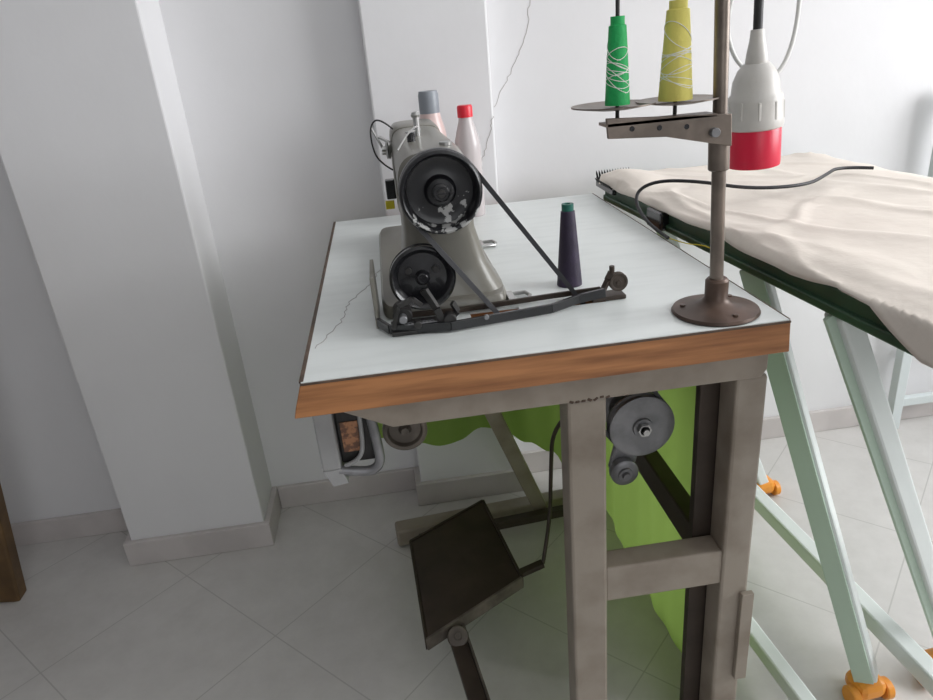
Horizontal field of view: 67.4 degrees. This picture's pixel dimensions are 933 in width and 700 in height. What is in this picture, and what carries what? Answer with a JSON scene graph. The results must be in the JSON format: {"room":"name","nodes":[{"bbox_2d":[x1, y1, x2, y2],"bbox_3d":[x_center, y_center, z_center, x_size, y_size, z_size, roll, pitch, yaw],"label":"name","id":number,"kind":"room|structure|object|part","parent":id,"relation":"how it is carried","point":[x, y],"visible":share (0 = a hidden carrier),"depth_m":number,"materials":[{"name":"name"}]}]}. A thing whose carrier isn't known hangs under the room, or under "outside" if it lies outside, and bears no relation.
{"room":"sewing workshop","nodes":[
{"label":"sewing workshop","id":0,"kind":"room"},
{"bbox_2d":[0,0,271,539],"bbox_3d":[-0.765,-0.768,1.245,0.315,2.700,0.158,-7,24,-5],"label":"wall pillar","id":1,"kind":"structure","parent":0,"point":[97,156],"depth_m":1.42,"materials":[{"name":"paint"}]},
{"bbox_2d":[123,521,274,565],"bbox_3d":[-0.644,0.468,1.694,0.344,0.065,0.014,-7,24,-5],"label":"baseboard","id":2,"kind":"object","parent":1,"relation":"attached to","point":[258,534],"visible":1,"depth_m":1.69,"materials":[{"name":"stone"}]},
{"bbox_2d":[264,486,280,540],"bbox_3d":[-0.491,0.415,1.781,0.014,0.065,0.148,-7,24,-5],"label":"baseboard","id":3,"kind":"object","parent":1,"relation":"attached to","point":[273,511],"visible":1,"depth_m":1.77,"materials":[{"name":"stone"}]},
{"bbox_2d":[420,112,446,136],"bbox_3d":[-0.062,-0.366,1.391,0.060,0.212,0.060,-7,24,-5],"label":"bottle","id":4,"kind":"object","parent":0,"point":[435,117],"depth_m":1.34,"materials":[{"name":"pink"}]},
{"bbox_2d":[358,0,513,481],"bbox_3d":[-0.107,-0.867,1.333,0.250,2.700,0.085,-7,24,-5],"label":"pillar","id":5,"kind":"structure","parent":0,"point":[411,47],"depth_m":1.42,"materials":[{"name":"white paint"}]},
{"bbox_2d":[414,466,420,482],"bbox_3d":[-0.126,0.354,1.845,0.014,0.065,0.075,-7,24,-5],"label":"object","id":6,"kind":"object","parent":5,"relation":"attached to","point":[416,469],"visible":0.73,"depth_m":1.83,"materials":[{"name":"stone"}]},
{"bbox_2d":[416,469,522,505],"bbox_3d":[0.010,0.355,1.815,0.278,0.065,0.014,-7,24,-5],"label":"baseboard","id":7,"kind":"object","parent":5,"relation":"attached to","point":[503,481],"visible":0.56,"depth_m":1.81,"materials":[{"name":"stone"}]},
{"bbox_2d":[0,0,932,523],"bbox_3d":[-0.080,-0.904,1.412,5.100,2.700,0.100,-7,24,-5],"label":"wall","id":8,"kind":"structure","parent":0,"point":[275,94],"depth_m":1.57,"materials":[{"name":"paint"}]},
{"bbox_2d":[11,508,127,546],"bbox_3d":[-1.609,0.531,1.752,1.570,0.065,0.012,-7,24,-5],"label":"baseboard","id":9,"kind":"structure","parent":8,"relation":"attached to","point":[106,521],"depth_m":1.79,"materials":[{"name":"stone"}]},
{"bbox_2d":[277,467,415,507],"bbox_3d":[-0.315,0.365,1.859,0.359,0.065,0.012,-7,24,-5],"label":"baseboard","id":10,"kind":"structure","parent":8,"relation":"attached to","point":[397,480],"depth_m":1.85,"materials":[{"name":"stone"}]},
{"bbox_2d":[521,402,932,472],"bbox_3d":[1.298,0.159,1.992,2.348,0.065,0.012,-7,24,-5],"label":"baseboard","id":11,"kind":"structure","parent":8,"relation":"attached to","point":[537,460],"depth_m":1.96,"materials":[{"name":"stone"}]},
{"bbox_2d":[0,415,932,699],"bbox_3d":[0.292,1.161,0.096,5.100,0.080,4.200,-7,24,-5],"label":"floor","id":12,"kind":"structure","parent":0,"point":[329,610],"depth_m":1.47,"materials":[{"name":"tile"}]},
{"bbox_2d":[0,483,26,602],"bbox_3d":[-1.219,0.269,1.273,0.589,0.865,0.402,-7,24,-5],"label":"wooden chair","id":13,"kind":"object","parent":12,"relation":"on","point":[12,582],"visible":1,"depth_m":1.57,"materials":[{"name":"brown wood"}]},
{"bbox_2d":[295,193,790,699],"bbox_3d":[0.082,0.193,1.300,0.595,0.761,0.793,-7,24,-5],"label":"table","id":14,"kind":"object","parent":12,"relation":"on","point":[578,357],"visible":0.9,"depth_m":0.93,"materials":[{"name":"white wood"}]},
{"bbox_2d":[312,412,384,486],"bbox_3d":[-0.152,0.092,0.914,0.080,0.141,0.085,-7,24,-5],"label":"box","id":15,"kind":"object","parent":14,"relation":"attached to","point":[343,439],"visible":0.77,"depth_m":0.89,"materials":[{"name":"metal"}]},
{"bbox_3d":[-0.181,0.085,0.907,0.024,0.116,0.085,-7,24,-5],"label":"panel","id":16,"kind":"part","parent":15,"relation":"part of","materials":[{"name":"white plastic"}]},
{"bbox_2d":[334,412,374,462],"bbox_3d":[-0.148,0.078,0.916,0.043,0.116,0.070,-7,24,-5],"label":"switch","id":17,"kind":"object","parent":15,"relation":"attached to","point":[353,436],"depth_m":0.89,"materials":[{"name":"metal"}]},
{"bbox_2d":[382,423,426,449],"bbox_3d":[-0.099,0.061,1.040,0.068,0.194,0.024,-7,24,-5],"label":"pulley","id":18,"kind":"object","parent":14,"relation":"hanging from","point":[406,437],"visible":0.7,"depth_m":1.06,"materials":[{"name":"grey metal"}]},
{"bbox_2d":[418,90,446,136],"bbox_3d":[-0.064,-0.382,1.384,0.060,0.246,0.060,-7,24,-5],"label":"thread spool","id":19,"kind":"object","parent":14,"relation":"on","point":[428,100],"visible":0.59,"depth_m":1.33,"materials":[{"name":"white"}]},
{"bbox_2d":[455,104,485,216],"bbox_3d":[0.005,-0.376,1.396,0.052,0.214,0.052,-7,24,-5],"label":"thread cone","id":20,"kind":"object","parent":14,"relation":"on","point":[467,140],"visible":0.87,"depth_m":1.36,"materials":[{"name":"white"}]},
{"bbox_2d":[409,421,563,699],"bbox_3d":[0.074,0.297,1.286,0.380,0.483,0.583,-7,24,-5],"label":"treadle pedal","id":21,"kind":"object","parent":14,"relation":"attached to","point":[464,567],"visible":0.91,"depth_m":1.35,"materials":[{"name":"black metal"}]},
{"bbox_3d":[-0.004,0.423,1.384,0.204,0.031,0.347,-7,24,-5],"label":"tread plate","id":22,"kind":"part","parent":21,"relation":"part of","materials":[{"name":"black metal"}]},
{"bbox_3d":[0.005,0.544,1.172,0.030,0.027,0.198,-11,24,-12],"label":"support arm","id":23,"kind":"part","parent":21,"relation":"part of"},
{"bbox_3d":[0.070,0.404,1.622,0.361,0.020,0.020,-9,24,-9],"label":"cross rod","id":24,"kind":"part","parent":21,"relation":"part of","materials":[{"name":"black metal"}]},
{"bbox_3d":[0.196,0.232,1.285,0.120,0.386,0.072,6,26,25],"label":"pull rod","id":25,"kind":"part","parent":21,"relation":"part of","materials":[{"name":"black metal"}]},
{"bbox_2d":[369,243,627,336],"bbox_3d":[0.042,-0.101,0.905,0.330,0.098,0.130,-7,24,-5],"label":"bobbin winder","id":26,"kind":"object","parent":14,"relation":"on","point":[420,278],"visible":1,"depth_m":0.88,"materials":[{"name":"black metal"}]},
{"bbox_3d":[-0.120,-0.075,0.917,0.005,0.068,0.087,-7,24,-5],"label":"plate","id":27,"kind":"part","parent":26,"relation":"part of","materials":[{"name":"metal"}]},
{"bbox_3d":[-0.086,-0.039,0.853,0.015,0.032,0.007,0,24,12],"label":"cam arm","id":28,"kind":"part","parent":26,"relation":"part of","materials":[{"name":"metal"}]},
{"bbox_3d":[-0.074,-0.058,0.847,0.020,0.011,0.005,-11,24,-13],"label":"cam arm","id":29,"kind":"part","parent":26,"relation":"part of","materials":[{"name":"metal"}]},
{"bbox_3d":[-0.054,-0.031,0.882,0.080,0.005,0.042,-7,24,-5],"label":"plate","id":30,"kind":"part","parent":26,"relation":"part of","materials":[{"name":"metal"}]},
{"bbox_3d":[-0.061,-0.058,0.852,0.015,0.015,0.005,-17,26,-25],"label":"cam arm","id":31,"kind":"part","parent":26,"relation":"part of","materials":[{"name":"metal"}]},
{"bbox_3d":[-0.044,-0.062,0.856,0.022,0.027,0.006,9,27,29],"label":"lever","id":32,"kind":"part","parent":26,"relation":"part of","materials":[{"name":"metal"}]},
{"bbox_3d":[-0.032,-0.040,0.861,0.016,0.026,0.006,-7,24,-5],"label":"lever","id":33,"kind":"part","parent":26,"relation":"part of","materials":[{"name":"metal"}]},
{"bbox_3d":[-0.021,-0.039,0.863,0.016,0.016,0.014,-7,24,-5],"label":"lever knob","id":34,"kind":"part","parent":26,"relation":"part of","materials":[{"name":"metal"}]},
{"bbox_3d":[-0.014,-0.053,0.862,0.005,0.017,0.014,13,30,36],"label":"lever","id":35,"kind":"part","parent":26,"relation":"part of","materials":[{"name":"metal"}]},
{"bbox_3d":[0.180,-0.082,0.914,0.013,0.019,0.010,-12,24,-15],"label":"tension post","id":36,"kind":"part","parent":26,"relation":"part of","materials":[{"name":"black metal"}]},
{"bbox_3d":[0.187,-0.097,0.913,0.011,0.011,0.010,-24,30,-37],"label":"tension post","id":37,"kind":"part","parent":26,"relation":"part of","materials":[{"name":"black metal"}]},
{"bbox_3d":[0.190,-0.104,0.913,0.007,0.013,0.007,-7,24,-5],"label":"tension knob","id":38,"kind":"part","parent":26,"relation":"part of","materials":[{"name":"black metal"}]},
{"bbox_2d":[370,111,664,440],"bbox_3d":[0.059,-0.143,1.131,0.393,0.488,0.494,-7,24,-5],"label":"sewing machine","id":39,"kind":"object","parent":14,"relation":"on","point":[438,190],"visible":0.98,"depth_m":0.90,"materials":[{"name":"metal"}]},
{"bbox_3d":[-0.153,-0.363,1.199,0.021,0.036,0.005,6,26,24],"label":"takeup lever","id":40,"kind":"part","parent":39,"relation":"part of","materials":[{"name":"metal"}]},
{"bbox_3d":[-0.074,-0.339,1.007,0.014,0.009,0.014,-7,24,-5],"label":"knob","id":41,"kind":"part","parent":39,"relation":"part of","materials":[{"name":"metal"}]},
{"bbox_3d":[-0.072,-0.324,1.014,0.009,0.026,0.009,-7,24,-5],"label":"post","id":42,"kind":"part","parent":39,"relation":"part of","materials":[{"name":"metal"}]},
{"bbox_3d":[-0.058,-0.261,1.025,0.093,0.102,0.341,-7,24,-5],"label":"arm","id":43,"kind":"part","parent":39,"relation":"part of","materials":[{"name":"metal"}]},
{"bbox_3d":[0.059,-0.071,0.947,0.010,0.008,0.034,-7,24,-5],"label":"hinge plate","id":44,"kind":"part","parent":39,"relation":"part of","materials":[{"name":"metal"}]},
{"bbox_2d":[377,386,695,652],"bbox_3d":[0.075,0.203,1.336,0.560,0.716,0.663,-7,24,-5],"label":"cloth","id":45,"kind":"object","parent":14,"relation":"hanging from","point":[639,519],"visible":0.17,"depth_m":1.46,"materials":[{"name":"green fabric"}]},
{"bbox_2d":[557,202,581,287],"bbox_3d":[0.141,-0.145,0.966,0.035,0.114,0.035,-7,24,-5],"label":"cone","id":46,"kind":"object","parent":14,"relation":"on","point":[569,266],"visible":0.91,"depth_m":0.96,"materials":[{"name":"purple plastic"}]},
{"bbox_3d":[0.171,0.360,1.002,0.049,0.678,0.044,-7,24,-5],"label":"leg","id":47,"kind":"part","parent":14,"relation":"part of","materials":[{"name":"beige paint"}]},
{"bbox_2d":[606,391,674,484],"bbox_3d":[0.238,0.048,1.079,0.102,0.256,0.227,-7,24,-5],"label":"motor","id":48,"kind":"object","parent":14,"relation":"attached to","point":[640,424],"depth_m":1.01,"materials":[{"name":"grey metal"}]},
{"bbox_3d":[0.320,0.180,1.304,0.030,0.050,0.580,-7,24,-5],"label":"rail","id":49,"kind":"part","parent":14,"relation":"part of","materials":[{"name":"black metal"}]},
{"bbox_2d":[571,0,760,326],"bbox_3d":[0.218,-0.327,0.733,0.220,0.620,0.103,-3,24,6],"label":"stand","id":50,"kind":"object","parent":14,"relation":"on","point":[715,307],"visible":0.99,"depth_m":0.76,"materials":[{"name":"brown metal"}]},
{"bbox_2d":[571,99,655,111],"bbox_3d":[0.159,-0.263,0.758,0.090,0.005,0.090,6,26,24],"label":"tray","id":51,"kind":"object","parent":50,"relation":"on","point":[636,103],"depth_m":0.76,"materials":[{"name":"grey metal"}]},
{"bbox_2d":[605,15,629,105],"bbox_3d":[0.160,-0.305,0.741,0.027,0.087,0.027,-7,24,-5],"label":"thread cone","id":52,"kind":"object","parent":50,"relation":"on","point":[617,91],"visible":1,"depth_m":0.73,"materials":[{"name":"green fabric"}]},
{"bbox_2d":[658,0,692,101],"bbox_3d":[0.224,-0.318,0.744,0.036,0.098,0.036,-7,24,-5],"label":"cone","id":53,"kind":"object","parent":50,"relation":"on","point":[675,84],"visible":1,"depth_m":0.74,"materials":[{"name":"yellow fabric"}]},
{"bbox_2d":[636,94,718,105],"bbox_3d":[0.230,-0.272,0.765,0.088,0.005,0.088,-5,24,-1],"label":"tray","id":54,"kind":"object","parent":50,"relation":"on","point":[697,98],"depth_m":0.75,"materials":[{"name":"grey metal"}]},
{"bbox_3d":[0.264,-0.337,0.722,0.040,0.600,0.016,-7,24,-5],"label":"post","id":55,"kind":"part","parent":50,"relation":"part of","materials":[{"name":"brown metal"}]},
{"bbox_3d":[0.379,0.334,1.019,0.041,0.678,0.044,-7,24,-5],"label":"leg","id":56,"kind":"part","parent":14,"relation":"part of","materials":[{"name":"beige paint"}]},
{"bbox_2d":[599,152,932,699],"bbox_3d":[0.644,0.160,1.161,0.532,0.838,1.135,-9,24,-8],"label":"ironing board","id":57,"kind":"object","parent":12,"relation":"on","point":[852,241],"visible":0.87,"depth_m":1.07,"materials":[{"name":"white fabric"}]},
{"bbox_2d":[595,167,628,194],"bbox_3d":[0.323,-0.357,1.471,0.090,0.034,0.123,-7,24,-5],"label":"comb","id":58,"kind":"object","parent":57,"relation":"attached to","point":[602,185],"visible":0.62,"depth_m":1.47,"materials":[{"name":"black plastic"}]},
{"bbox_3d":[0.549,0.037,1.534,0.340,0.727,0.026,-13,25,-16],"label":"leg","id":59,"kind":"part","parent":57,"relation":"part of","materials":[{"name":"green metal"}]},
{"bbox_3d":[0.632,-0.166,1.036,0.473,0.043,1.110,-9,24,-8],"label":"green frame","id":60,"kind":"part","parent":57,"relation":"part of","materials":[{"name":"green metal"}]},
{"bbox_3d":[0.530,-0.275,1.225,0.459,0.077,0.136,-9,24,-8],"label":"cord","id":61,"kind":"part","parent":57,"relation":"part of","materials":[{"name":"black plastic"}]},
{"bbox_3d":[0.535,0.543,1.207,0.028,0.028,0.400,-9,24,-8],"label":"rail","id":62,"kind":"part","parent":57,"relation":"part of","materials":[{"name":"green metal"}]},
{"bbox_3d":[0.540,0.220,1.098,0.263,0.714,0.006,10,28,31],"label":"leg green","id":63,"kind":"part","parent":57,"relation":"part of","materials":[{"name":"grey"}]},
{"bbox_3d":[0.553,0.215,1.107,0.261,0.712,0.030,10,28,31],"label":"leg","id":64,"kind":"part","parent":57,"relation":"part of","materials":[{"name":"green metal"}]},
{"bbox_3d":[0.697,0.433,1.311,0.032,0.032,0.610,-9,24,-8],"label":"rail","id":65,"kind":"part","parent":57,"relation":"part of","materials":[{"name":"green metal"}]},
{"bbox_3d":[0.643,0.247,1.034,0.388,0.732,0.006,-12,25,-15],"label":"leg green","id":66,"kind":"part","parent":57,"relation":"part of","materials":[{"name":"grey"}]},
{"bbox_3d":[0.655,0.243,1.041,0.387,0.730,0.030,-12,25,-15],"label":"leg","id":67,"kind":"part","parent":57,"relation":"part of","materials":[{"name":"green metal"}]},
{"bbox_2d":[888,148,932,428],"bbox_3d":[1.488,-0.176,1.673,0.668,0.900,0.328,-7,24,-5],"label":"metal rack","id":68,"kind":"object","parent":12,"relation":"on","point":[897,398],"visible":0.37,"depth_m":1.91,"materials":[{"name":"white metal"}]},
{"bbox_3d":[1.500,0.103,1.958,0.620,0.024,0.020,-7,24,-5],"label":"rail","id":69,"kind":"part","parent":68,"relation":"part of","materials":[{"name":"white metal"}]},
{"bbox_2d":[482,7,528,157],"bbox_3d":[0.082,-0.568,1.481,0.140,0.325,0.076,-7,24,-5],"label":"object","id":70,"kind":"structure","parent":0,"point":[528,7],"depth_m":1.49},
{"bbox_3d":[0.060,-1.376,-1.016,5.100,0.080,4.200,-7,24,-5],"label":"ceiling","id":71,"kind":"structure","parent":0,"visible":0},
{"bbox_2d":[728,0,784,170],"bbox_3d":[0.329,-1.083,0.636,0.077,1.802,0.077,4,25,20],"label":"plug","id":72,"kind":"object","parent":71,"relation":"hanging from","point":[756,101],"visible":0.95,"depth_m":0.94,"materials":[{"name":"red plastic"},{"name":"white plastic"}]},
{"bbox_2d":[729,0,801,73],"bbox_3d":[0.342,-1.152,0.652,0.106,1.689,0.006,-7,24,-5],"label":"cable loop","id":73,"kind":"object","parent":71,"relation":"hanging from","point":[739,63],"visible":0.57,"depth_m":0.97,"materials":[{"name":"white plastic"}]}
]}

